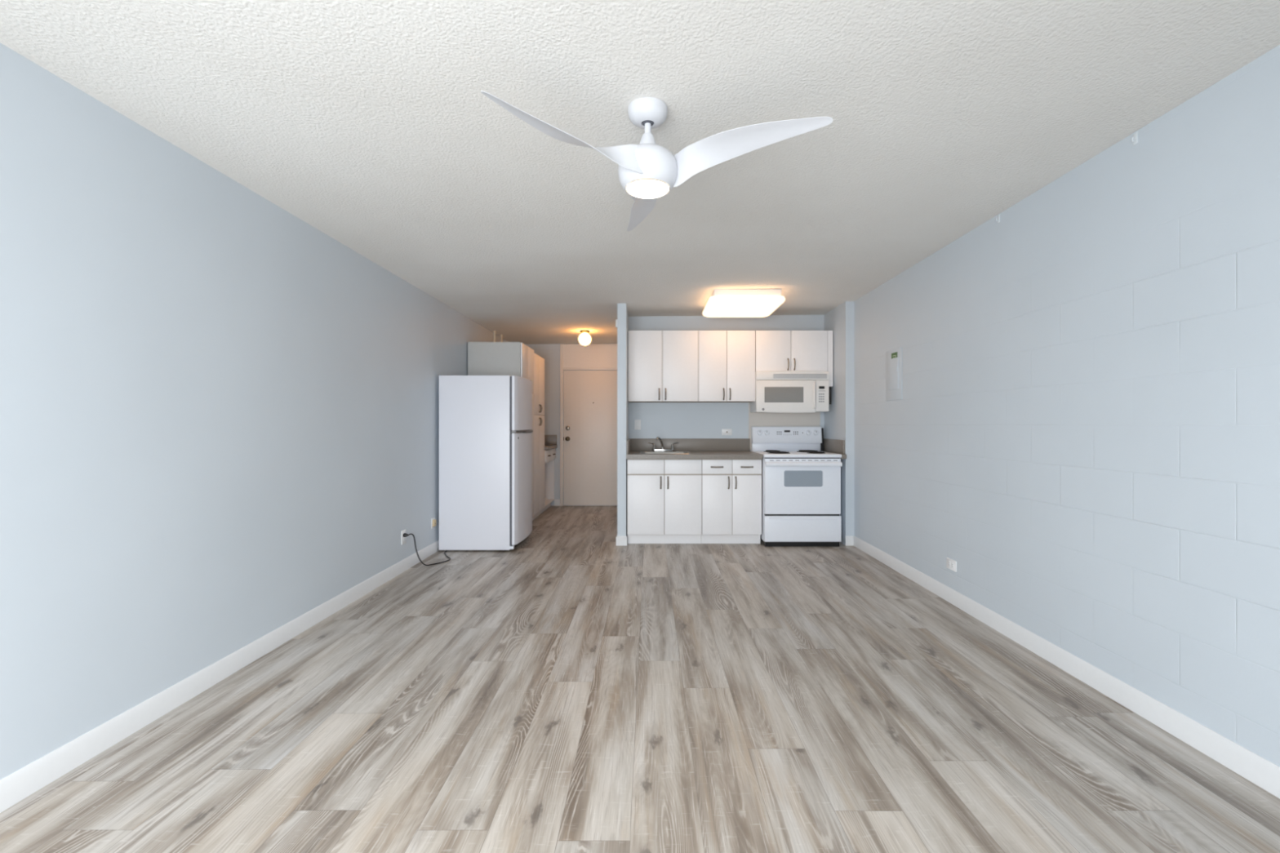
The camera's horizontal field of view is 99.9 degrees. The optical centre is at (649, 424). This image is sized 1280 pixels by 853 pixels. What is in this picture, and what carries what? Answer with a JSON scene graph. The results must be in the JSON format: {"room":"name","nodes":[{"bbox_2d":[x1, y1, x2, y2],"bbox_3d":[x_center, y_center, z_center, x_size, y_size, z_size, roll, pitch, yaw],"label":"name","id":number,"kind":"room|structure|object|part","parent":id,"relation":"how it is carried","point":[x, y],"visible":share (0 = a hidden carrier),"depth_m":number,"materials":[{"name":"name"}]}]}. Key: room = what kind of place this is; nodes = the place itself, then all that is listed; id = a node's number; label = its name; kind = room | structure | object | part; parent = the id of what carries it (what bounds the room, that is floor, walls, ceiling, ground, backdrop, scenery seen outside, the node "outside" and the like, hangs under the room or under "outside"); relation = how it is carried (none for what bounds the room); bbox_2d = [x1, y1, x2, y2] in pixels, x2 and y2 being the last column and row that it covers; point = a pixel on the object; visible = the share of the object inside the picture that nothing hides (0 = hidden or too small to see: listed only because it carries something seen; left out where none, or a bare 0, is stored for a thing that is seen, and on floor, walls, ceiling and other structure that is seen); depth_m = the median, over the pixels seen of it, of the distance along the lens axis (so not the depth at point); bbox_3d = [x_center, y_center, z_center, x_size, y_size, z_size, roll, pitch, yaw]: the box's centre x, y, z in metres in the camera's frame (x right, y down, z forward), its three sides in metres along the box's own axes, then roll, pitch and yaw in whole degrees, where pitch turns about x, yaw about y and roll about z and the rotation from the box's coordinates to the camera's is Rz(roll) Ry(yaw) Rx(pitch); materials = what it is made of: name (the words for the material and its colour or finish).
{"room":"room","nodes":[
{"label":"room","id":0,"kind":"room"},
{"bbox_2d":[0,43,508,779],"bbox_3d":[-2.100,-0.032,3.740,0.100,2.500,8.680,0,0,0],"label":"wall","id":1,"kind":"structure","parent":0,"point":[220,415],"depth_m":2.27,"materials":[{"name":"blue paint"}]},
{"bbox_2d":[0,539,439,813],"bbox_3d":[-2.043,1.169,2.710,0.013,0.097,6.620,0,0,0],"label":"baseboard","id":2,"kind":"structure","parent":1,"relation":"attached to","point":[29,779],"depth_m":2.27,"materials":[{"name":"white paint"}]},
{"bbox_2d":[401,528,405,544],"bbox_3d":[-2.046,0.935,4.475,0.008,0.115,0.075,0,0,0],"label":"electrical outlet","id":3,"kind":"object","parent":1,"relation":"attached to","point":[403,539],"visible":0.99,"depth_m":4.46,"materials":[{"name":"white plastic"}]},
{"bbox_2d":[403,533,450,565],"bbox_3d":[-1.899,1.059,4.781,0.201,0.317,0.689,0,0,8],"label":"power cord","id":4,"kind":"object","parent":3,"relation":"attached to","point":[405,535],"visible":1,"depth_m":4.56,"materials":[{"name":"black plastic"}]},
{"bbox_2d":[431,517,436,528],"bbox_3d":[-2.038,0.930,5.085,0.022,0.095,0.080,0,0,0],"label":"phone jack","id":5,"kind":"object","parent":1,"relation":"attached to","point":[433,522],"visible":1,"depth_m":5.06,"materials":[{"name":"white plastic"}]},
{"bbox_2d":[525,343,617,506],"bbox_3d":[-1.143,-0.032,8.130,1.814,2.500,0.100,0,0,0],"label":"wall","id":6,"kind":"structure","parent":0,"point":[550,353],"depth_m":8.08,"materials":[{"name":"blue paint"}]},
{"bbox_2d":[544,435,556,444],"bbox_3d":[-1.719,0.229,8.069,0.658,0.150,0.019,0,0,0],"label":"backsplash","id":7,"kind":"structure","parent":6,"relation":"attached to","point":[548,439],"depth_m":8.06,"materials":[{"name":"beige laminate"}]},
{"bbox_2d":[554,499,559,506],"bbox_3d":[-1.387,1.169,8.073,0.085,0.097,0.013,0,0,0],"label":"baseboard","id":8,"kind":"structure","parent":6,"relation":"attached to","point":[557,502],"depth_m":8.07,"materials":[{"name":"white paint"}]},
{"bbox_2d":[560,343,617,506],"bbox_3d":[-0.841,0.004,8.062,1.003,2.428,0.035,0,0,0],"label":"door frame","id":9,"kind":"structure","parent":6,"relation":"attached to","point":[573,357],"depth_m":8.06,"materials":[{"name":"beige paint"}]},
{"bbox_2d":[563,370,617,505],"bbox_3d":[-0.834,0.199,8.031,0.916,2.022,0.095,0,0,0],"label":"door","id":10,"kind":"structure","parent":6,"relation":"in","point":[589,397],"depth_m":8.06,"materials":[{"name":"beige paint"}]},
{"bbox_2d":[617,303,628,539],"bbox_3d":[-0.281,-0.032,6.753,0.090,2.500,2.655,0,0,0],"label":"wall partition","id":11,"kind":"structure","parent":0,"point":[622,311],"depth_m":5.43,"materials":[{"name":"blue paint"}]},
{"bbox_2d":[616,534,626,545],"bbox_3d":[-0.283,1.169,6.746,0.112,0.097,2.668,0,0,0],"label":"baseboard","id":12,"kind":"structure","parent":11,"relation":"attached to","point":[620,540],"depth_m":5.41,"materials":[{"name":"white paint"}]},
{"bbox_2d":[0,506,1279,852],"bbox_3d":[0.007,1.268,3.740,4.315,0.100,8.880,0,0,0],"label":"floor","id":13,"kind":"structure","parent":0,"point":[567,689],"depth_m":2.08,"materials":[{"name":"grey laminate"}]},
{"bbox_2d":[439,375,533,551],"bbox_3d":[-1.631,0.366,5.519,0.774,1.701,0.752,0,0,0],"label":"refrigerator","id":14,"kind":"object","parent":13,"relation":"on","point":[486,430],"visible":1,"depth_m":5.14,"materials":[{"name":"white metal"}]},
{"bbox_3d":[-1.286,0.618,5.519,0.063,1.076,0.748,0,0,0],"label":"door","id":15,"kind":"part","parent":14,"relation":"part of","materials":[{"name":"white metal"}]},
{"bbox_3d":[-1.286,-0.207,5.519,0.063,0.530,0.748,0,0,0],"label":"freezer door","id":16,"kind":"part","parent":14,"relation":"part of","materials":[{"name":"white metal"}]},
{"bbox_3d":[-1.284,0.068,5.509,0.077,0.015,0.712,0,0,0],"label":"handle","id":17,"kind":"part","parent":14,"relation":"part of","materials":[{"name":"grey metal"}]},
{"bbox_2d":[467,342,533,516],"bbox_3d":[-1.720,0.146,6.332,0.633,2.142,0.625,0,0,0],"label":"tall cabinet","id":18,"kind":"object","parent":13,"relation":"on","point":[484,358],"visible":0.16,"depth_m":6.02,"materials":[{"name":"white laminate"}]},
{"bbox_3d":[-1.437,-0.651,6.176,0.018,0.534,0.308,0,0,0],"label":"door","id":19,"kind":"part","parent":18,"relation":"part of","materials":[{"name":"white laminate"}]},
{"bbox_3d":[-1.437,-0.651,6.489,0.018,0.534,0.308,0,0,0],"label":"door","id":20,"kind":"part","parent":18,"relation":"part of","materials":[{"name":"white laminate"}]},
{"bbox_3d":[-1.437,0.370,6.489,0.018,1.500,0.308,0,0,0],"label":"door","id":21,"kind":"part","parent":18,"relation":"part of","materials":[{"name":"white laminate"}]},
{"bbox_2d":[532,352,544,520],"bbox_3d":[-1.719,0.161,6.981,0.634,2.112,0.665,0,0,0],"label":"tall cabinet","id":22,"kind":"object","parent":13,"relation":"on","point":[539,362],"visible":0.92,"depth_m":6.95,"materials":[{"name":"white laminate"}]},
{"bbox_3d":[-1.436,-0.508,6.815,0.018,0.761,0.328,0,0,0],"label":"door","id":23,"kind":"part","parent":22,"relation":"part of","materials":[{"name":"white laminate"}]},
{"bbox_3d":[-1.436,0.499,6.815,0.018,1.243,0.328,0,0,0],"label":"door","id":24,"kind":"part","parent":22,"relation":"part of","materials":[{"name":"white laminate"}]},
{"bbox_3d":[-1.436,-0.508,7.148,0.018,0.761,0.328,0,0,0],"label":"door","id":25,"kind":"part","parent":22,"relation":"part of","materials":[{"name":"white laminate"}]},
{"bbox_3d":[-1.436,0.499,7.148,0.018,1.243,0.328,0,0,0],"label":"door","id":26,"kind":"part","parent":22,"relation":"part of","materials":[{"name":"white laminate"}]},
{"bbox_2d":[540,448,555,514],"bbox_3d":[-1.706,0.783,7.697,0.659,0.867,0.759,0,0,0],"label":"base cabinet","id":27,"kind":"object","parent":13,"relation":"on","point":[549,455],"visible":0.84,"depth_m":8.06,"materials":[{"name":"white laminate"}]},
{"bbox_3d":[-1.420,0.434,7.508,0.018,0.156,0.374,0,0,0],"label":"drawer","id":28,"kind":"part","parent":27,"relation":"part of","materials":[{"name":"white laminate"}]},
{"bbox_2d":[544,435,557,450],"bbox_3d":[-1.717,0.251,7.699,0.662,0.194,0.761,0,0,0],"label":"countertop","id":29,"kind":"structure","parent":27,"relation":"on","point":[550,441],"depth_m":8.06,"materials":[{"name":"beige laminate"}]},
{"bbox_3d":[-1.420,0.434,7.887,0.018,0.156,0.374,0,0,0],"label":"drawer","id":30,"kind":"part","parent":27,"relation":"part of","materials":[{"name":"white laminate"}]},
{"bbox_2d":[626,458,702,543],"bbox_3d":[0.151,0.781,5.742,0.754,0.871,0.692,0,0,0],"label":"base cabinet","id":31,"kind":"object","parent":13,"relation":"on","point":[664,495],"visible":0.98,"depth_m":5.43,"materials":[{"name":"white laminate"}]},
{"bbox_3d":[-0.039,0.426,5.439,0.372,0.146,0.018,0,0,0],"label":"false drawer","id":32,"kind":"part","parent":31,"relation":"part of","materials":[{"name":"white laminate"}]},
{"bbox_3d":[-0.039,0.809,5.439,0.372,0.598,0.018,0,0,0],"label":"door","id":33,"kind":"part","parent":31,"relation":"part of","materials":[{"name":"white laminate"}]},
{"bbox_3d":[0.339,0.426,5.439,0.374,0.146,0.018,0,0,0],"label":"false drawer","id":34,"kind":"part","parent":31,"relation":"part of","materials":[{"name":"white laminate"}]},
{"bbox_3d":[0.339,0.809,5.439,0.374,0.598,0.018,0,0,0],"label":"door","id":35,"kind":"part","parent":31,"relation":"part of","materials":[{"name":"white laminate"}]},
{"bbox_2d":[626,438,763,458],"bbox_3d":[0.451,0.251,5.742,1.372,0.186,0.694,0,0,0],"label":"countertop","id":36,"kind":"structure","parent":31,"relation":"on","point":[700,448],"depth_m":6.07,"materials":[{"name":"beige laminate"}]},
{"bbox_2d":[647,436,679,451],"bbox_3d":[0.149,0.211,5.894,0.307,0.164,0.178,0,0,-29],"label":"faucet","id":37,"kind":"object","parent":36,"relation":"on","point":[654,449],"visible":1,"depth_m":5.89,"materials":[{"name":"silver metal"}]},
{"bbox_3d":[0.108,0.202,5.837,0.031,0.144,0.175,0,0,25],"label":"spout","id":38,"kind":"part","parent":37,"relation":"part of","materials":[{"name":"silver metal"}]},
{"bbox_3d":[0.149,0.282,5.905,0.230,0.022,0.048,0,0,0],"label":"deck plate","id":39,"kind":"part","parent":37,"relation":"part of","materials":[{"name":"silver metal"}]},
{"bbox_2d":[640,451,691,453],"bbox_3d":[0.165,0.373,5.715,0.536,0.159,0.466,0,0,0],"label":"sink","id":40,"kind":"object","parent":36,"relation":"in","point":[641,452],"visible":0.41,"depth_m":5.85,"materials":[{"name":"silver metal"}]},
{"bbox_2d":[701,458,761,543],"bbox_3d":[0.832,0.781,5.742,0.603,0.871,0.692,0,0,0],"label":"base cabinet","id":41,"kind":"object","parent":13,"relation":"on","point":[731,488],"visible":0.97,"depth_m":5.43,"materials":[{"name":"white laminate"}]},
{"bbox_3d":[0.681,0.426,5.439,0.300,0.146,0.018,0,0,0],"label":"drawer","id":42,"kind":"part","parent":41,"relation":"part of","materials":[{"name":"white laminate"}]},
{"bbox_3d":[0.681,0.809,5.439,0.300,0.598,0.018,0,0,0],"label":"door","id":43,"kind":"part","parent":41,"relation":"part of","materials":[{"name":"white laminate"}]},
{"bbox_3d":[0.798,0.586,5.415,0.016,0.131,0.038,0,0,0],"label":"handle","id":44,"kind":"part","parent":41,"relation":"part of","materials":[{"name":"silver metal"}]},
{"bbox_3d":[0.984,0.426,5.439,0.295,0.146,0.018,0,0,0],"label":"drawer","id":45,"kind":"part","parent":41,"relation":"part of","materials":[{"name":"white laminate"}]},
{"bbox_3d":[0.984,0.809,5.439,0.295,0.598,0.018,0,0,0],"label":"door","id":46,"kind":"part","parent":41,"relation":"part of","materials":[{"name":"white laminate"}]},
{"bbox_2d":[751,426,842,546],"bbox_3d":[1.548,0.619,5.697,0.813,1.197,0.765,0,0,0],"label":"stove","id":47,"kind":"object","parent":13,"relation":"on","point":[801,481],"visible":0.98,"depth_m":5.36,"materials":[{"name":"white metal"}]},
{"bbox_3d":[1.228,0.092,5.995,0.066,0.066,0.025,0,0,0],"label":"knob","id":48,"kind":"part","parent":47,"relation":"part of","materials":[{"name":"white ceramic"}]},
{"bbox_3d":[1.307,0.092,5.995,0.066,0.066,0.025,0,0,0],"label":"knob","id":49,"kind":"part","parent":47,"relation":"part of","materials":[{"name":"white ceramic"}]},
{"bbox_3d":[1.535,0.113,6.035,0.771,0.186,0.087,0,0,0],"label":"control panel","id":50,"kind":"part","parent":47,"relation":"part of","materials":[{"name":"white metal"}]},
{"bbox_2d":[751,449,841,457],"bbox_3d":[1.528,0.303,5.713,0.773,0.049,0.725,0,0,0],"label":"cooktop","id":51,"kind":"object","parent":47,"relation":"in","point":[766,453],"depth_m":5.36,"materials":[{"name":"white metal"}]},
{"bbox_3d":[1.528,0.616,5.378,0.757,0.557,0.040,0,0,0],"label":"oven door","id":52,"kind":"part","parent":47,"relation":"part of","materials":[{"name":"white metal"}]},
{"bbox_3d":[1.528,1.039,5.375,0.765,0.258,0.041,0,0,0],"label":"storage drawer","id":53,"kind":"part","parent":47,"relation":"part of","materials":[{"name":"white metal"}]},
{"bbox_3d":[1.528,0.392,5.338,0.753,0.048,0.045,0,0,0],"label":"handle","id":54,"kind":"part","parent":47,"relation":"part of","materials":[{"name":"white metal"}]},
{"bbox_3d":[1.772,0.092,5.995,0.066,0.066,0.025,0,0,0],"label":"knob","id":55,"kind":"part","parent":47,"relation":"part of","materials":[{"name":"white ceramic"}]},
{"bbox_3d":[1.856,0.092,5.995,0.066,0.066,0.025,0,0,0],"label":"knob","id":56,"kind":"part","parent":47,"relation":"part of","materials":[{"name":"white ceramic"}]},
{"bbox_2d":[0,0,1279,344],"bbox_3d":[0.007,-1.273,3.740,4.315,0.137,8.880,0,0,0],"label":"ceiling","id":57,"kind":"structure","parent":0,"point":[371,123],"depth_m":2.10,"materials":[{"name":"paint"}]},
{"bbox_2d":[578,329,591,345],"bbox_3d":[-0.841,-1.122,6.980,0.166,0.190,0.166,0,0,0],"label":"globe light","id":58,"kind":"object","parent":57,"relation":"attached to","point":[584,339],"visible":1,"depth_m":6.92,"materials":[{"name":"white glass"}]},
{"bbox_2d":[480,90,833,231],"bbox_3d":[0.047,-1.063,2.185,1.108,0.323,1.165,0,0,0],"label":"ceiling fan","id":59,"kind":"object","parent":57,"relation":"hanging from","point":[647,171],"visible":1,"depth_m":1.98,"materials":[{"name":"white plastic"}]},
{"bbox_3d":[-0.293,-0.982,1.843,0.626,0.113,0.123,0,0,-40],"label":"blade","id":60,"kind":"part","parent":59,"relation":"part of","materials":[{"name":"white plastic"}]},
{"bbox_3d":[-0.036,-0.982,2.458,0.123,0.113,0.626,0,0,-4],"label":"blade","id":61,"kind":"part","parent":59,"relation":"part of","materials":[{"name":"white plastic"}]},
{"bbox_3d":[-0.007,-1.091,2.085,0.082,0.069,0.082,0,0,0],"label":"rod","id":62,"kind":"part","parent":59,"relation":"part of","materials":[{"name":"white plastic"}]},
{"bbox_3d":[0.310,-0.982,1.885,0.626,0.113,0.123,0,0,33],"label":"blade","id":63,"kind":"part","parent":59,"relation":"part of","materials":[{"name":"white plastic"}]},
{"bbox_2d":[702,288,785,317],"bbox_3d":[0.888,-1.165,5.205,0.696,0.130,0.770,0,0,0],"label":"kitchen ceiling light","id":64,"kind":"object","parent":57,"relation":"attached to","point":[722,303],"visible":1,"depth_m":4.89,"materials":[{"name":"white paint"}]},
{"bbox_2d":[628,315,824,451],"bbox_3d":[0.871,-0.032,6.140,2.214,2.500,0.100,0,0,0],"label":"wall","id":65,"kind":"structure","parent":0,"point":[661,420],"depth_m":6.09,"materials":[{"name":"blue paint"}]},
{"bbox_2d":[634,419,640,429],"bbox_3d":[-0.134,0.000,6.085,0.070,0.115,0.008,0,0,0],"label":"light switch","id":66,"kind":"object","parent":65,"relation":"attached to","point":[637,422],"visible":1,"depth_m":6.08,"materials":[{"name":"white plastic"}]},
{"bbox_2d":[628,330,697,402],"bbox_3d":[0.146,-0.629,5.907,0.752,0.759,0.363,0,0,0],"label":"upper cabinet","id":67,"kind":"object","parent":65,"relation":"attached to","point":[663,365],"visible":1,"depth_m":5.76,"materials":[{"name":"white laminate"}]},
{"bbox_3d":[-0.047,-0.629,5.769,0.363,0.758,0.018,0,0,0],"label":"door","id":68,"kind":"part","parent":67,"relation":"part of","materials":[{"name":"white laminate"}]},
{"bbox_3d":[0.330,-0.629,5.769,0.381,0.758,0.018,0,0,0],"label":"door","id":69,"kind":"part","parent":67,"relation":"part of","materials":[{"name":"white laminate"}]},
{"bbox_2d":[697,330,755,402],"bbox_3d":[0.829,-0.629,5.907,0.609,0.759,0.363,0,0,0],"label":"upper cabinet","id":70,"kind":"object","parent":65,"relation":"attached to","point":[726,358],"visible":0.99,"depth_m":5.76,"materials":[{"name":"white laminate"}]},
{"bbox_3d":[0.675,-0.629,5.769,0.299,0.758,0.018,0,0,0],"label":"door","id":71,"kind":"part","parent":70,"relation":"part of","materials":[{"name":"white laminate"}]},
{"bbox_3d":[0.981,-0.629,5.769,0.302,0.758,0.018,0,0,0],"label":"door","id":72,"kind":"part","parent":70,"relation":"part of","materials":[{"name":"white laminate"}]},
{"bbox_2d":[721,428,732,435],"bbox_3d":[0.875,0.084,6.085,0.115,0.072,0.009,0,0,0],"label":"electrical outlet","id":73,"kind":"object","parent":65,"relation":"attached to","point":[724,431],"visible":1,"depth_m":6.08,"materials":[{"name":"white plastic"}]},
{"bbox_2d":[748,402,820,449],"bbox_3d":[1.526,-0.097,6.087,0.808,0.770,0.006,0,0,0],"label":"wall panel","id":74,"kind":"object","parent":65,"relation":"attached to","point":[755,419],"visible":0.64,"depth_m":6.08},
{"bbox_2d":[755,330,832,386],"bbox_3d":[1.552,-0.709,5.907,0.829,0.600,0.363,0,0,0],"label":"upper cabinet","id":75,"kind":"object","parent":65,"relation":"attached to","point":[775,350],"visible":0.83,"depth_m":5.76,"materials":[{"name":"white laminate"}]},
{"bbox_3d":[1.327,-0.789,5.769,0.376,0.439,0.018,0,0,0],"label":"door","id":76,"kind":"part","parent":75,"relation":"part of","materials":[{"name":"white laminate"}]},
{"bbox_2d":[750,371,831,413],"bbox_3d":[1.544,-0.345,5.854,0.828,0.443,0.455,0,0,0],"label":"microwave","id":77,"kind":"object","parent":75,"relation":"attached to","point":[775,392],"visible":0.99,"depth_m":5.67,"materials":[{"name":"white plastic"}]},
{"bbox_3d":[1.441,-0.297,5.702,0.623,0.346,0.067,0,0,1],"label":"door","id":78,"kind":"part","parent":77,"relation":"part of","materials":[{"name":"white plastic"}]},
{"bbox_3d":[1.514,-0.519,5.704,0.767,0.091,0.068,0,0,0],"label":"vent panel","id":79,"kind":"part","parent":77,"relation":"part of","materials":[{"name":"white plastic"}]},
{"bbox_3d":[1.735,-0.310,5.653,0.024,0.285,0.054,0,0,21],"label":"handle","id":80,"kind":"part","parent":77,"relation":"part of","materials":[{"name":"white plastic"}]},
{"bbox_3d":[1.827,-0.304,5.707,0.145,0.332,0.051,0,0,-4],"label":"control panel","id":81,"kind":"part","parent":77,"relation":"part of","materials":[{"name":"white plastic"}]},
{"bbox_3d":[1.714,-0.789,5.769,0.389,0.439,0.018,0,0,0],"label":"door","id":82,"kind":"part","parent":75,"relation":"part of","materials":[{"name":"white laminate"}]},
{"bbox_2d":[824,301,853,544],"bbox_3d":[2.022,-0.032,5.808,0.087,2.500,0.765,0,0,0],"label":"wall","id":83,"kind":"structure","parent":0,"point":[839,419],"depth_m":5.46,"materials":[{"name":"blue paint"}]},
{"bbox_2d":[823,438,846,458],"bbox_3d":[1.948,0.251,5.742,0.059,0.186,0.694,0,0,0],"label":"countertop","id":84,"kind":"structure","parent":83,"relation":"attached to","point":[833,446],"depth_m":5.67,"materials":[{"name":"beige laminate"}]},
{"bbox_2d":[844,535,853,545],"bbox_3d":[2.013,1.169,5.418,0.078,0.097,0.013,0,0,0],"label":"baseboard","id":85,"kind":"structure","parent":83,"relation":"attached to","point":[848,539],"depth_m":5.41,"materials":[{"name":"white paint"}]},
{"bbox_2d":[853,44,1279,766],"bbox_3d":[2.115,-0.032,3.740,0.100,2.500,8.680,0,0,0],"label":"wall","id":86,"kind":"structure","parent":0,"point":[1086,421],"depth_m":2.37,"materials":[{"name":"blue paint"}]},
{"bbox_2d":[885,346,902,400],"bbox_3d":[2.057,-0.420,4.540,0.016,0.427,0.296,0,0,0],"label":"breaker panel","id":87,"kind":"object","parent":86,"relation":"attached to","point":[893,357],"visible":1,"depth_m":4.52,"materials":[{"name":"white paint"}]},
{"bbox_3d":[2.056,-0.428,4.540,0.006,0.262,0.196,0,0,0],"label":"panel door","id":88,"kind":"part","parent":87,"relation":"part of","materials":[{"name":"white paint"}]},
{"bbox_2d":[946,557,956,572],"bbox_3d":[2.061,0.956,3.672,0.008,0.072,0.115,0,0,0],"label":"electrical outlet","id":89,"kind":"object","parent":86,"relation":"attached to","point":[951,564],"visible":1,"depth_m":3.67,"materials":[{"name":"white plastic"}]},
{"bbox_2d":[995,213,999,223],"bbox_3d":[2.055,-1.216,3.176,0.018,0.048,0.022,0,0,0],"label":"wall hook","id":90,"kind":"object","parent":86,"relation":"attached to","point":[998,215],"visible":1,"depth_m":3.17,"materials":[{"name":"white plastic"}]},
{"bbox_3d":[2.063,-1.216,3.176,0.004,0.048,0.022,0,0,0],"label":"plate","id":91,"kind":"part","parent":90,"relation":"part of","materials":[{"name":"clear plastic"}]},
{"bbox_2d":[853,535,1279,798],"bbox_3d":[2.058,1.169,2.413,0.013,0.097,6.025,0,0,0],"label":"baseboard","id":92,"kind":"structure","parent":86,"relation":"attached to","point":[1255,768],"depth_m":2.35,"materials":[{"name":"white paint"}]},
{"bbox_2d":[1131,131,1137,145],"bbox_3d":[2.055,-1.214,2.282,0.018,0.048,0.022,0,0,0],"label":"wall hook","id":93,"kind":"object","parent":86,"relation":"attached to","point":[1135,139],"visible":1,"depth_m":2.28,"materials":[{"name":"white plastic"}]}
]}

